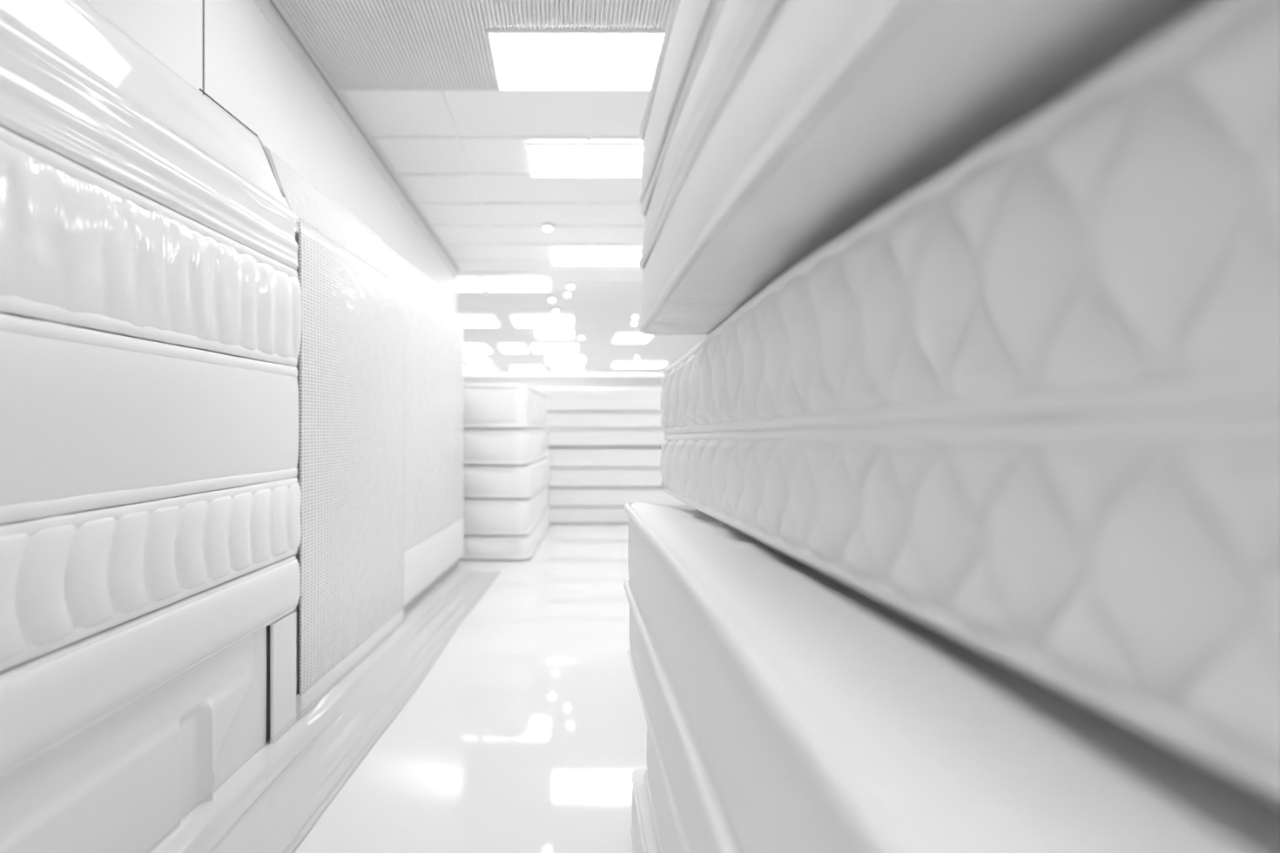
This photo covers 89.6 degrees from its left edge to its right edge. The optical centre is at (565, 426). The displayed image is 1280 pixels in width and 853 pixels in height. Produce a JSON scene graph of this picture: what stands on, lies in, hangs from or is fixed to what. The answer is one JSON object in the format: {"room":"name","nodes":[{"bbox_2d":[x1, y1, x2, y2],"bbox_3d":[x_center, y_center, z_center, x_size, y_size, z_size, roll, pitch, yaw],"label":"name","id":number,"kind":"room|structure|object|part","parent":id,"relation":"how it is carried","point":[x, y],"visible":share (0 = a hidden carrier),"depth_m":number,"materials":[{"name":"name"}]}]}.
{"room":"store","nodes":[
{"label":"store","id":0,"kind":"room"},
{"bbox_2d":[87,0,457,317],"bbox_3d":[-1.960,-0.615,3.600,0.120,4.330,15.200,0,0,0],"label":"wall","id":1,"kind":"structure","parent":0,"point":[250,71],"depth_m":4.24,"materials":[{"name":"white paint"}]},
{"bbox_2d":[202,0,204,95],"bbox_3d":[-1.956,-0.585,3.355,0.109,4.270,0.018,0,0,0],"label":"trim","id":2,"kind":"structure","parent":1,"relation":"attached to","point":[203,0],"depth_m":3.36,"materials":[{"name":"grey"}]},
{"bbox_2d":[253,0,458,278],"bbox_3d":[-1.909,-2.595,3.600,0.042,0.010,15.200,0,0,0],"label":"trim","id":3,"kind":"structure","parent":1,"relation":"attached to","point":[255,1],"depth_m":5.21,"materials":[{"name":"white"}]},
{"bbox_2d":[269,0,459,270],"bbox_3d":[-1.880,-2.754,3.600,0.040,0.032,15.200,0,0,0],"label":"trim","id":4,"kind":"structure","parent":1,"relation":"attached to","point":[276,3],"depth_m":5.73,"materials":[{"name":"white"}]},
{"bbox_2d":[150,523,647,852],"bbox_3d":[-1.500,1.600,15.000,21.000,0.100,38.000,0,0,0],"label":"floor","id":5,"kind":"structure","parent":0,"point":[522,728],"depth_m":3.19,"materials":[{"name":"white tile"}]},
{"bbox_2d":[0,611,296,852],"bbox_3d":[-1.620,1.256,2.263,0.259,0.588,2.212,0,0,4],"label":"mattress base","id":6,"kind":"object","parent":5,"relation":"on","point":[124,782],"visible":0.95,"depth_m":2.36,"materials":[{"name":"white fabric"}]},
{"bbox_2d":[0,554,300,778],"bbox_3d":[-1.625,0.814,2.261,0.314,0.302,2.253,0,0,4],"label":"mattress","id":7,"kind":"object","parent":6,"relation":"on","point":[49,699],"visible":0.66,"depth_m":2.15,"materials":[{"name":"white fabric"}]},
{"bbox_3d":[-1.625,0.673,2.261,0.270,0.020,2.209,0,0,4],"label":"panel","id":8,"kind":"part","parent":7,"relation":"part of","materials":[{"name":"white fabric"}]},
{"bbox_2d":[0,478,301,672],"bbox_3d":[-1.625,0.465,2.261,0.336,0.397,2.275,0,0,4],"label":"mattress","id":9,"kind":"object","parent":7,"relation":"on","point":[66,579],"visible":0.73,"depth_m":2.15,"materials":[{"name":"white fabric"}]},
{"bbox_3d":[-1.625,0.277,2.261,0.270,0.014,2.209,0,0,4],"label":"panel","id":10,"kind":"part","parent":9,"relation":"part of","materials":[{"name":"white fabric"}]},
{"bbox_2d":[0,313,298,525],"bbox_3d":[-1.625,-0.021,2.261,0.302,0.573,2.241,0,0,4],"label":"mattress","id":11,"kind":"object","parent":9,"relation":"on","point":[90,420],"visible":1,"depth_m":2.15,"materials":[{"name":"white fabric"}]},
{"bbox_2d":[0,126,301,367],"bbox_3d":[-1.624,-0.561,2.262,0.340,0.501,2.268,0,0,4],"label":"mattress","id":12,"kind":"object","parent":11,"relation":"on","point":[80,248],"visible":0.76,"depth_m":2.15,"materials":[{"name":"white fabric"}]},
{"bbox_3d":[-1.625,-0.321,2.261,0.270,0.014,2.209,0,0,4],"label":"panel","id":13,"kind":"part","parent":12,"relation":"part of","materials":[{"name":"white fabric"}]},
{"bbox_2d":[0,0,298,269],"bbox_3d":[-1.633,-1.164,2.265,0.353,0.704,2.221,0,0,4],"label":"mattress","id":14,"kind":"object","parent":12,"relation":"on","point":[74,85],"visible":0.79,"depth_m":2.25,"materials":[{"name":"white fabric"}]},
{"bbox_3d":[-1.546,1.259,3.251,0.254,0.582,0.230,0,0,4],"label":"corner post","id":15,"kind":"part","parent":6,"relation":"part of","materials":[{"name":"white"}]},
{"bbox_2d":[153,567,498,848],"bbox_3d":[-1.070,1.519,4.373,0.500,0.058,5.000,0,0,4],"label":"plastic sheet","id":16,"kind":"object","parent":5,"relation":"on","point":[459,568],"visible":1,"depth_m":3.23,"materials":[{"name":"clear plastic"}]},
{"bbox_2d":[263,145,404,720],"bbox_3d":[-1.480,0.026,4.225,0.299,3.050,1.673,0,0,4],"label":"mattress","id":17,"kind":"object","parent":5,"relation":"on","point":[349,555],"visible":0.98,"depth_m":3.96,"materials":[{"name":"white fabric"}]},
{"bbox_2d":[383,242,464,613],"bbox_3d":[-1.342,0.026,6.098,0.296,3.049,2.053,0,0,4],"label":"mattress","id":18,"kind":"object","parent":5,"relation":"on","point":[434,372],"visible":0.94,"depth_m":5.83,"materials":[{"name":"white fabric"}]},
{"bbox_2d":[460,508,550,559],"bbox_3d":[-1.014,1.409,8.753,1.408,0.281,2.763,0,0,4],"label":"mattress","id":19,"kind":"object","parent":5,"relation":"on","point":[475,547],"visible":0.34,"depth_m":7.38,"materials":[{"name":"white fabric"}]},
{"bbox_3d":[-1.008,1.282,8.753,1.330,0.026,2.700,0,0,4],"label":"panel","id":20,"kind":"part","parent":19,"relation":"part of","materials":[{"name":"white fabric"}]},
{"bbox_2d":[463,481,549,535],"bbox_3d":[-1.024,1.054,8.753,1.408,0.421,2.763,0,0,4],"label":"mattress","id":21,"kind":"object","parent":19,"relation":"on","point":[481,516],"visible":0.39,"depth_m":7.38,"materials":[{"name":"white fabric"}]},
{"bbox_3d":[-1.018,0.857,8.753,1.330,0.026,2.700,0,0,4],"label":"panel","id":22,"kind":"part","parent":21,"relation":"part of","materials":[{"name":"white fabric"}]},
{"bbox_2d":[463,456,551,498],"bbox_3d":[-1.004,0.649,8.753,1.408,0.381,2.763,0,0,4],"label":"mattress","id":23,"kind":"object","parent":21,"relation":"on","point":[523,481],"visible":0.44,"depth_m":7.38,"materials":[{"name":"white fabric"}]},
{"bbox_3d":[-0.998,0.827,8.753,1.330,0.026,2.700,0,0,4],"label":"panel","id":24,"kind":"part","parent":23,"relation":"part of","materials":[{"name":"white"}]},
{"bbox_2d":[464,429,548,465],"bbox_3d":[-1.034,0.244,8.753,1.408,0.421,2.763,0,0,4],"label":"mattress","id":25,"kind":"object","parent":23,"relation":"on","point":[481,447],"visible":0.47,"depth_m":7.38,"materials":[{"name":"white fabric"}]},
{"bbox_3d":[-1.028,0.442,8.753,1.330,0.026,2.700,0,0,4],"label":"panel","id":26,"kind":"part","parent":25,"relation":"part of","materials":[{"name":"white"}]},
{"bbox_3d":[-1.028,0.047,8.753,1.330,0.026,2.700,0,0,4],"label":"panel","id":27,"kind":"part","parent":25,"relation":"part of","materials":[{"name":"white fabric"}]},
{"bbox_2d":[464,384,547,429],"bbox_3d":[-1.054,-0.233,8.753,1.408,0.526,2.763,0,0,4],"label":"mattress","id":28,"kind":"object","parent":25,"relation":"on","point":[486,406],"visible":0.73,"depth_m":7.38,"materials":[{"name":"white fabric"}]},
{"bbox_3d":[-1.048,-0.483,8.753,1.330,0.026,2.700,0,0,4],"label":"panel","id":29,"kind":"part","parent":28,"relation":"part of","materials":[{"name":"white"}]},
{"bbox_3d":[-1.048,0.017,8.753,1.330,0.026,2.700,0,0,4],"label":"panel","id":30,"kind":"part","parent":28,"relation":"part of","materials":[{"name":"white fabric"}]},
{"bbox_3d":[-0.998,0.472,8.753,1.330,0.026,2.700,0,0,4],"label":"panel","id":31,"kind":"part","parent":23,"relation":"part of","materials":[{"name":"white fabric"}]},
{"bbox_2d":[548,506,695,523],"bbox_3d":[0.803,1.417,11.174,2.712,0.266,2.062,0,0,0],"label":"mattress","id":32,"kind":"object","parent":5,"relation":"on","point":[557,515],"visible":0.23,"depth_m":10.16,"materials":[{"name":"white fabric"}]},
{"bbox_2d":[548,487,691,506],"bbox_3d":[0.803,1.132,11.174,2.712,0.296,2.062,0,0,0],"label":"mattress","id":33,"kind":"object","parent":32,"relation":"on","point":[557,496],"visible":0.41,"depth_m":10.16,"materials":[{"name":"white fabric"}]},
{"bbox_2d":[548,467,663,487],"bbox_3d":[0.823,0.817,11.174,2.712,0.306,2.062,0,0,0],"label":"mattress","id":34,"kind":"object","parent":33,"relation":"on","point":[561,477],"visible":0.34,"depth_m":10.16,"materials":[{"name":"white fabric"}]},
{"bbox_2d":[546,446,661,467],"bbox_3d":[0.813,0.502,11.174,2.712,0.316,2.062,0,0,0],"label":"mattress","id":35,"kind":"object","parent":34,"relation":"on","point":[561,456],"visible":0.49,"depth_m":10.16,"materials":[{"name":"white fabric"}]},
{"bbox_3d":[0.815,0.357,11.170,2.650,0.026,2.000,0,0,0],"label":"panel","id":36,"kind":"part","parent":35,"relation":"part of","materials":[{"name":"white fabric"}]},
{"bbox_2d":[546,429,665,446],"bbox_3d":[0.783,0.187,11.174,2.712,0.266,2.062,0,0,0],"label":"mattress","id":37,"kind":"object","parent":35,"relation":"on","point":[555,437],"visible":0.66,"depth_m":10.16,"materials":[{"name":"white fabric"}]},
{"bbox_2d":[545,411,663,428],"bbox_3d":[0.803,-0.101,11.174,2.712,0.261,2.062,0,0,0],"label":"mattress","id":38,"kind":"object","parent":37,"relation":"on","point":[555,420],"visible":0.59,"depth_m":10.16,"materials":[{"name":"white fabric"}]},
{"bbox_2d":[535,388,661,411],"bbox_3d":[0.813,-0.425,11.174,2.712,0.381,2.062,0,0,0],"label":"mattress","id":39,"kind":"object","parent":38,"relation":"on","point":[558,400],"visible":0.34,"depth_m":10.16,"materials":[{"name":"white fabric"}]},
{"bbox_3d":[0.815,-0.603,11.170,2.650,0.026,2.000,0,0,0],"label":"panel","id":40,"kind":"part","parent":39,"relation":"part of","materials":[{"name":"white fabric"}]},
{"bbox_3d":[0.815,-0.248,11.170,2.650,0.026,2.000,0,0,0],"label":"panel","id":41,"kind":"part","parent":39,"relation":"part of","materials":[{"name":"white fabric"}]},
{"bbox_3d":[0.805,-0.218,11.170,2.650,0.026,2.000,0,0,0],"label":"panel","id":42,"kind":"part","parent":38,"relation":"part of","materials":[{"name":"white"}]},
{"bbox_3d":[0.805,0.017,11.170,2.650,0.026,2.000,0,0,0],"label":"panel","id":43,"kind":"part","parent":38,"relation":"part of","materials":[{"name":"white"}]},
{"bbox_3d":[0.785,0.307,11.170,2.650,0.026,2.000,0,0,0],"label":"panel","id":44,"kind":"part","parent":37,"relation":"part of","materials":[{"name":"white fabric"}]},
{"bbox_3d":[0.785,0.067,11.170,2.650,0.026,2.000,0,0,0],"label":"panel","id":45,"kind":"part","parent":37,"relation":"part of","materials":[{"name":"white fabric"}]},
{"bbox_3d":[0.825,0.677,11.170,2.650,0.026,2.000,0,0,0],"label":"panel","id":46,"kind":"part","parent":34,"relation":"part of","materials":[{"name":"white fabric"}]},
{"bbox_3d":[0.825,0.957,11.170,2.650,0.026,2.000,0,0,0],"label":"panel","id":47,"kind":"part","parent":34,"relation":"part of","materials":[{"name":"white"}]},
{"bbox_3d":[0.805,0.997,11.170,2.650,0.026,2.000,0,0,0],"label":"panel","id":48,"kind":"part","parent":33,"relation":"part of","materials":[{"name":"white fabric"}]},
{"bbox_3d":[0.805,1.267,11.170,2.650,0.026,2.000,0,0,0],"label":"panel","id":49,"kind":"part","parent":33,"relation":"part of","materials":[{"name":"white fabric"}]},
{"bbox_3d":[0.805,1.297,11.170,2.650,0.026,2.000,0,0,0],"label":"panel","id":50,"kind":"part","parent":32,"relation":"part of","materials":[{"name":"white fabric"}]},
{"bbox_2d":[631,765,659,852],"bbox_3d":[1.216,1.433,1.237,1.980,0.233,2.526,0,0,1],"label":"mattress","id":51,"kind":"object","parent":5,"relation":"on","point":[643,836],"visible":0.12,"depth_m":2.22,"materials":[{"name":"white fabric"}]},
{"bbox_2d":[644,726,684,852],"bbox_3d":[1.218,1.076,1.212,1.895,0.478,2.493,0,0,1],"label":"mattress","id":52,"kind":"object","parent":51,"relation":"on","point":[668,838],"visible":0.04,"depth_m":1.97,"materials":[{"name":"white fabric"}]},
{"bbox_2d":[627,606,718,852],"bbox_3d":[1.207,0.761,1.307,1.956,0.317,2.666,0,0,1],"label":"mattress","id":53,"kind":"object","parent":52,"relation":"on","point":[696,837],"visible":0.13,"depth_m":1.42,"materials":[{"name":"white fabric"}]},
{"bbox_2d":[623,501,1279,852],"bbox_3d":[1.215,0.466,1.317,2.005,0.406,2.714,0,0,1],"label":"mattress","id":54,"kind":"object","parent":53,"relation":"on","point":[809,712],"visible":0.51,"depth_m":0.67,"materials":[{"name":"white fabric"}]},
{"bbox_2d":[660,404,1279,801],"bbox_3d":[1.295,0.136,1.533,1.624,0.333,3.074,0,0,-3],"label":"mattress","id":55,"kind":"object","parent":54,"relation":"on","point":[1127,564],"visible":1,"depth_m":0.68,"materials":[{"name":"white fabric"}]},
{"bbox_2d":[660,0,1279,434],"bbox_3d":[1.295,-0.164,1.533,1.624,0.406,3.074,0,0,-3],"label":"mattress","id":56,"kind":"object","parent":55,"relation":"on","point":[1114,248],"visible":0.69,"depth_m":0.69,"materials":[{"name":"white fabric"}]},
{"bbox_3d":[1.295,-0.001,1.533,1.550,0.074,3.000,0,0,-3],"label":"panel","id":57,"kind":"part","parent":56,"relation":"part of","materials":[{"name":"white fabric"}]},
{"bbox_2d":[639,0,1212,335],"bbox_3d":[1.171,-0.467,1.149,1.793,0.299,2.293,0,0,-2],"label":"mattress","id":58,"kind":"object","parent":56,"relation":"on","point":[828,113],"visible":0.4,"depth_m":0.86,"materials":[{"name":"white fabric"}]},
{"bbox_2d":[640,0,766,255],"bbox_3d":[1.175,-0.691,1.146,1.793,0.234,2.288,0,0,-2],"label":"mattress","id":59,"kind":"object","parent":58,"relation":"on","point":[730,23],"visible":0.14,"depth_m":1.33,"materials":[{"name":"white fabric"}]},
{"bbox_2d":[639,0,715,207],"bbox_3d":[1.170,-0.915,1.143,1.793,0.329,2.281,0,0,-2],"label":"mattress","id":60,"kind":"object","parent":59,"relation":"on","point":[688,19],"visible":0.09,"depth_m":1.64,"materials":[{"name":"white fabric"}]},
{"bbox_3d":[1.171,-0.583,1.148,1.750,0.066,2.250,0,0,-2],"label":"panel","id":61,"kind":"part","parent":58,"relation":"part of","materials":[{"name":"white fabric"}]},
{"bbox_2d":[341,0,707,374],"bbox_3d":[-1.500,-2.840,15.000,21.000,0.120,38.000,0,0,0],"label":"ceiling","id":62,"kind":"structure","parent":0,"point":[382,114],"depth_m":7.81,"materials":[{"name":"white tile"}]},
{"bbox_2d":[457,277,485,291],"bbox_3d":[-2.295,-2.749,12.400,1.310,0.042,1.000,0,0,0],"label":"ceiling light","id":63,"kind":"object","parent":62,"relation":"attached to","point":[463,284],"visible":0.41,"depth_m":12.38,"materials":[{"name":"white plastic"}]},
{"bbox_2d":[277,0,673,90],"bbox_3d":[0.359,-2.760,0.665,4.519,0.024,9.130,0,0,0],"label":"ceiling panel","id":64,"kind":"object","parent":62,"relation":"attached to","point":[349,39],"depth_m":4.44,"materials":[{"name":"silver metal"}]},
{"bbox_2d":[463,357,491,363],"bbox_3d":[-3.650,-2.749,26.550,0.900,0.042,2.500,0,0,0],"label":"ceiling light","id":65,"kind":"object","parent":62,"relation":"attached to","point":[472,360],"visible":0.83,"depth_m":26.30,"materials":[{"name":"white plastic"}]},
{"bbox_2d":[463,343,492,352],"bbox_3d":[-3.150,-2.749,22.500,0.900,0.042,2.200,0,0,0],"label":"ceiling light","id":66,"kind":"object","parent":62,"relation":"attached to","point":[468,347],"visible":0.83,"depth_m":22.48,"materials":[{"name":"white plastic"}]},
{"bbox_2d":[457,315,499,326],"bbox_3d":[-2.550,-2.749,16.700,1.500,0.042,1.600,0,0,0],"label":"ceiling light","id":67,"kind":"object","parent":62,"relation":"attached to","point":[464,320],"visible":0.59,"depth_m":16.56,"materials":[{"name":"white plastic"}]},
{"bbox_2d":[338,86,650,92],"bbox_3d":[0.350,-2.763,5.245,4.500,0.034,0.030,0,0,0],"label":"trim","id":68,"kind":"structure","parent":62,"relation":"attached to","point":[340,90],"depth_m":5.24,"materials":[{"name":"white"}]},
{"bbox_2d":[497,343,527,352],"bbox_3d":[-1.850,-2.749,22.500,0.900,0.042,2.200,0,0,0],"label":"ceiling light","id":69,"kind":"object","parent":62,"relation":"attached to","point":[504,347],"visible":1,"depth_m":22.24,"materials":[{"name":"white plastic"}]},
{"bbox_2d":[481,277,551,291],"bbox_3d":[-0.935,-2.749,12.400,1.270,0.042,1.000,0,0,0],"label":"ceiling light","id":70,"kind":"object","parent":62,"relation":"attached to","point":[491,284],"visible":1,"depth_m":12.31,"materials":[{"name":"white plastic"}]},
{"bbox_2d":[509,366,544,371],"bbox_3d":[-1.850,-2.749,30.700,1.500,0.042,2.600,0,0,0],"label":"ceiling light","id":71,"kind":"object","parent":62,"relation":"attached to","point":[514,368],"visible":1,"depth_m":30.26,"materials":[{"name":"white plastic"}]},
{"bbox_2d":[371,92,706,374],"bbox_3d":[-1.500,-2.771,19.566,20.800,0.018,28.668,0,0,0],"label":"ceiling grid","id":72,"kind":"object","parent":62,"relation":"attached to","point":[589,138],"depth_m":9.73,"materials":[{"name":"white metal"}]},
{"bbox_2d":[510,315,573,326],"bbox_3d":[-0.595,-2.749,16.700,1.590,0.042,1.600,0,0,0],"label":"ceiling light","id":73,"kind":"object","parent":62,"relation":"attached to","point":[518,320],"visible":1,"depth_m":16.56,"materials":[{"name":"white plastic"}]},
{"bbox_2d":[542,222,552,230],"bbox_3d":[-0.250,-2.731,8.790,0.150,0.078,0.150,0,0,0],"label":"spot lamp","id":74,"kind":"object","parent":62,"relation":"attached to","point":[547,226],"visible":1,"depth_m":8.74,"materials":[{"name":"white"}]},
{"bbox_3d":[-0.250,-2.712,8.790,0.100,0.040,0.100,0,0,0],"label":"bulb","id":75,"kind":"part","parent":74,"relation":"part of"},
{"bbox_2d":[548,296,555,301],"bbox_3d":[-0.300,-2.731,13.750,0.150,0.078,0.150,0,0,0],"label":"spot lamp","id":76,"kind":"object","parent":62,"relation":"attached to","point":[551,299],"visible":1,"depth_m":13.69,"materials":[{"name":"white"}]},
{"bbox_2d":[534,330,573,338],"bbox_3d":[-0.335,-2.749,19.050,1.130,0.042,1.500,0,0,0],"label":"ceiling light","id":77,"kind":"object","parent":62,"relation":"attached to","point":[540,333],"visible":1,"depth_m":18.90,"materials":[{"name":"white plastic"}]},
{"bbox_2d":[535,331,572,337],"bbox_3d":[-0.335,-2.744,19.050,1.090,0.012,1.460,0,0,0],"label":"diffuser","id":78,"kind":"object","parent":77,"relation":"attached to","point":[539,334],"depth_m":19.08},
{"bbox_2d":[531,343,579,352],"bbox_3d":[-0.370,-2.749,22.500,1.600,0.042,2.200,0,0,0],"label":"ceiling light","id":79,"kind":"object","parent":62,"relation":"attached to","point":[536,347],"visible":1,"depth_m":22.24,"materials":[{"name":"white plastic"}]},
{"bbox_2d":[545,357,585,363],"bbox_3d":[-0.035,-2.749,26.550,1.590,0.042,2.500,0,0,0],"label":"ceiling light","id":80,"kind":"object","parent":62,"relation":"attached to","point":[549,360],"visible":1,"depth_m":26.30,"materials":[{"name":"white plastic"}]},
{"bbox_2d":[563,291,571,296],"bbox_3d":[0.030,-2.731,13.200,0.150,0.078,0.150,0,0,0],"label":"spot lamp","id":81,"kind":"object","parent":62,"relation":"attached to","point":[567,293],"visible":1,"depth_m":13.15,"materials":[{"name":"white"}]},
{"bbox_2d":[566,282,574,288],"bbox_3d":[0.090,-2.731,12.450,0.150,0.078,0.150,0,0,0],"label":"spot lamp","id":82,"kind":"object","parent":62,"relation":"attached to","point":[569,286],"visible":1,"depth_m":12.40,"materials":[{"name":"white"}]},
{"bbox_2d":[486,26,666,90],"bbox_3d":[0.080,-2.749,4.815,1.260,0.042,0.770,0,0,0],"label":"ceiling light","id":83,"kind":"object","parent":62,"relation":"attached to","point":[524,59],"visible":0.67,"depth_m":4.75,"materials":[{"name":"white"}]},
{"bbox_2d":[526,141,643,177],"bbox_3d":[0.260,-2.749,6.610,1.280,0.042,0.780,0,0,0],"label":"ceiling light","id":84,"kind":"object","parent":62,"relation":"attached to","point":[547,159],"visible":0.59,"depth_m":6.57,"materials":[{"name":"white plastic"}]},
{"bbox_2d":[551,249,641,264],"bbox_3d":[0.510,-2.749,10.380,1.480,0.042,0.840,0,0,0],"label":"ceiling light","id":85,"kind":"object","parent":62,"relation":"attached to","point":[559,256],"visible":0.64,"depth_m":10.29,"materials":[{"name":"white plastic"}]},
{"bbox_2d":[612,333,653,343],"bbox_3d":[2.050,-2.749,19.900,1.100,0.042,1.800,0,0,0],"label":"ceiling light","id":86,"kind":"object","parent":62,"relation":"attached to","point":[619,338],"visible":0.86,"depth_m":19.83,"materials":[{"name":"white plastic"}]},
{"bbox_2d":[613,335,651,342],"bbox_3d":[2.050,-2.744,19.900,1.060,0.012,1.760,0,0,0],"label":"diffuser","id":87,"kind":"object","parent":86,"relation":"attached to","point":[617,338],"depth_m":19.83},
{"bbox_2d":[611,362,668,367],"bbox_3d":[3.250,-2.749,28.500,2.300,0.042,2.000,0,0,0],"label":"ceiling light","id":88,"kind":"object","parent":62,"relation":"attached to","point":[616,364],"visible":1,"depth_m":28.14,"materials":[{"name":"white plastic"}]},
{"bbox_2d":[464,375,664,429],"bbox_3d":[-1.500,-0.600,34.060,21.000,4.300,0.120,0,0,0],"label":"wall","id":89,"kind":"structure","parent":0,"point":[534,381],"depth_m":34.00,"materials":[{"name":"white"}]}
]}

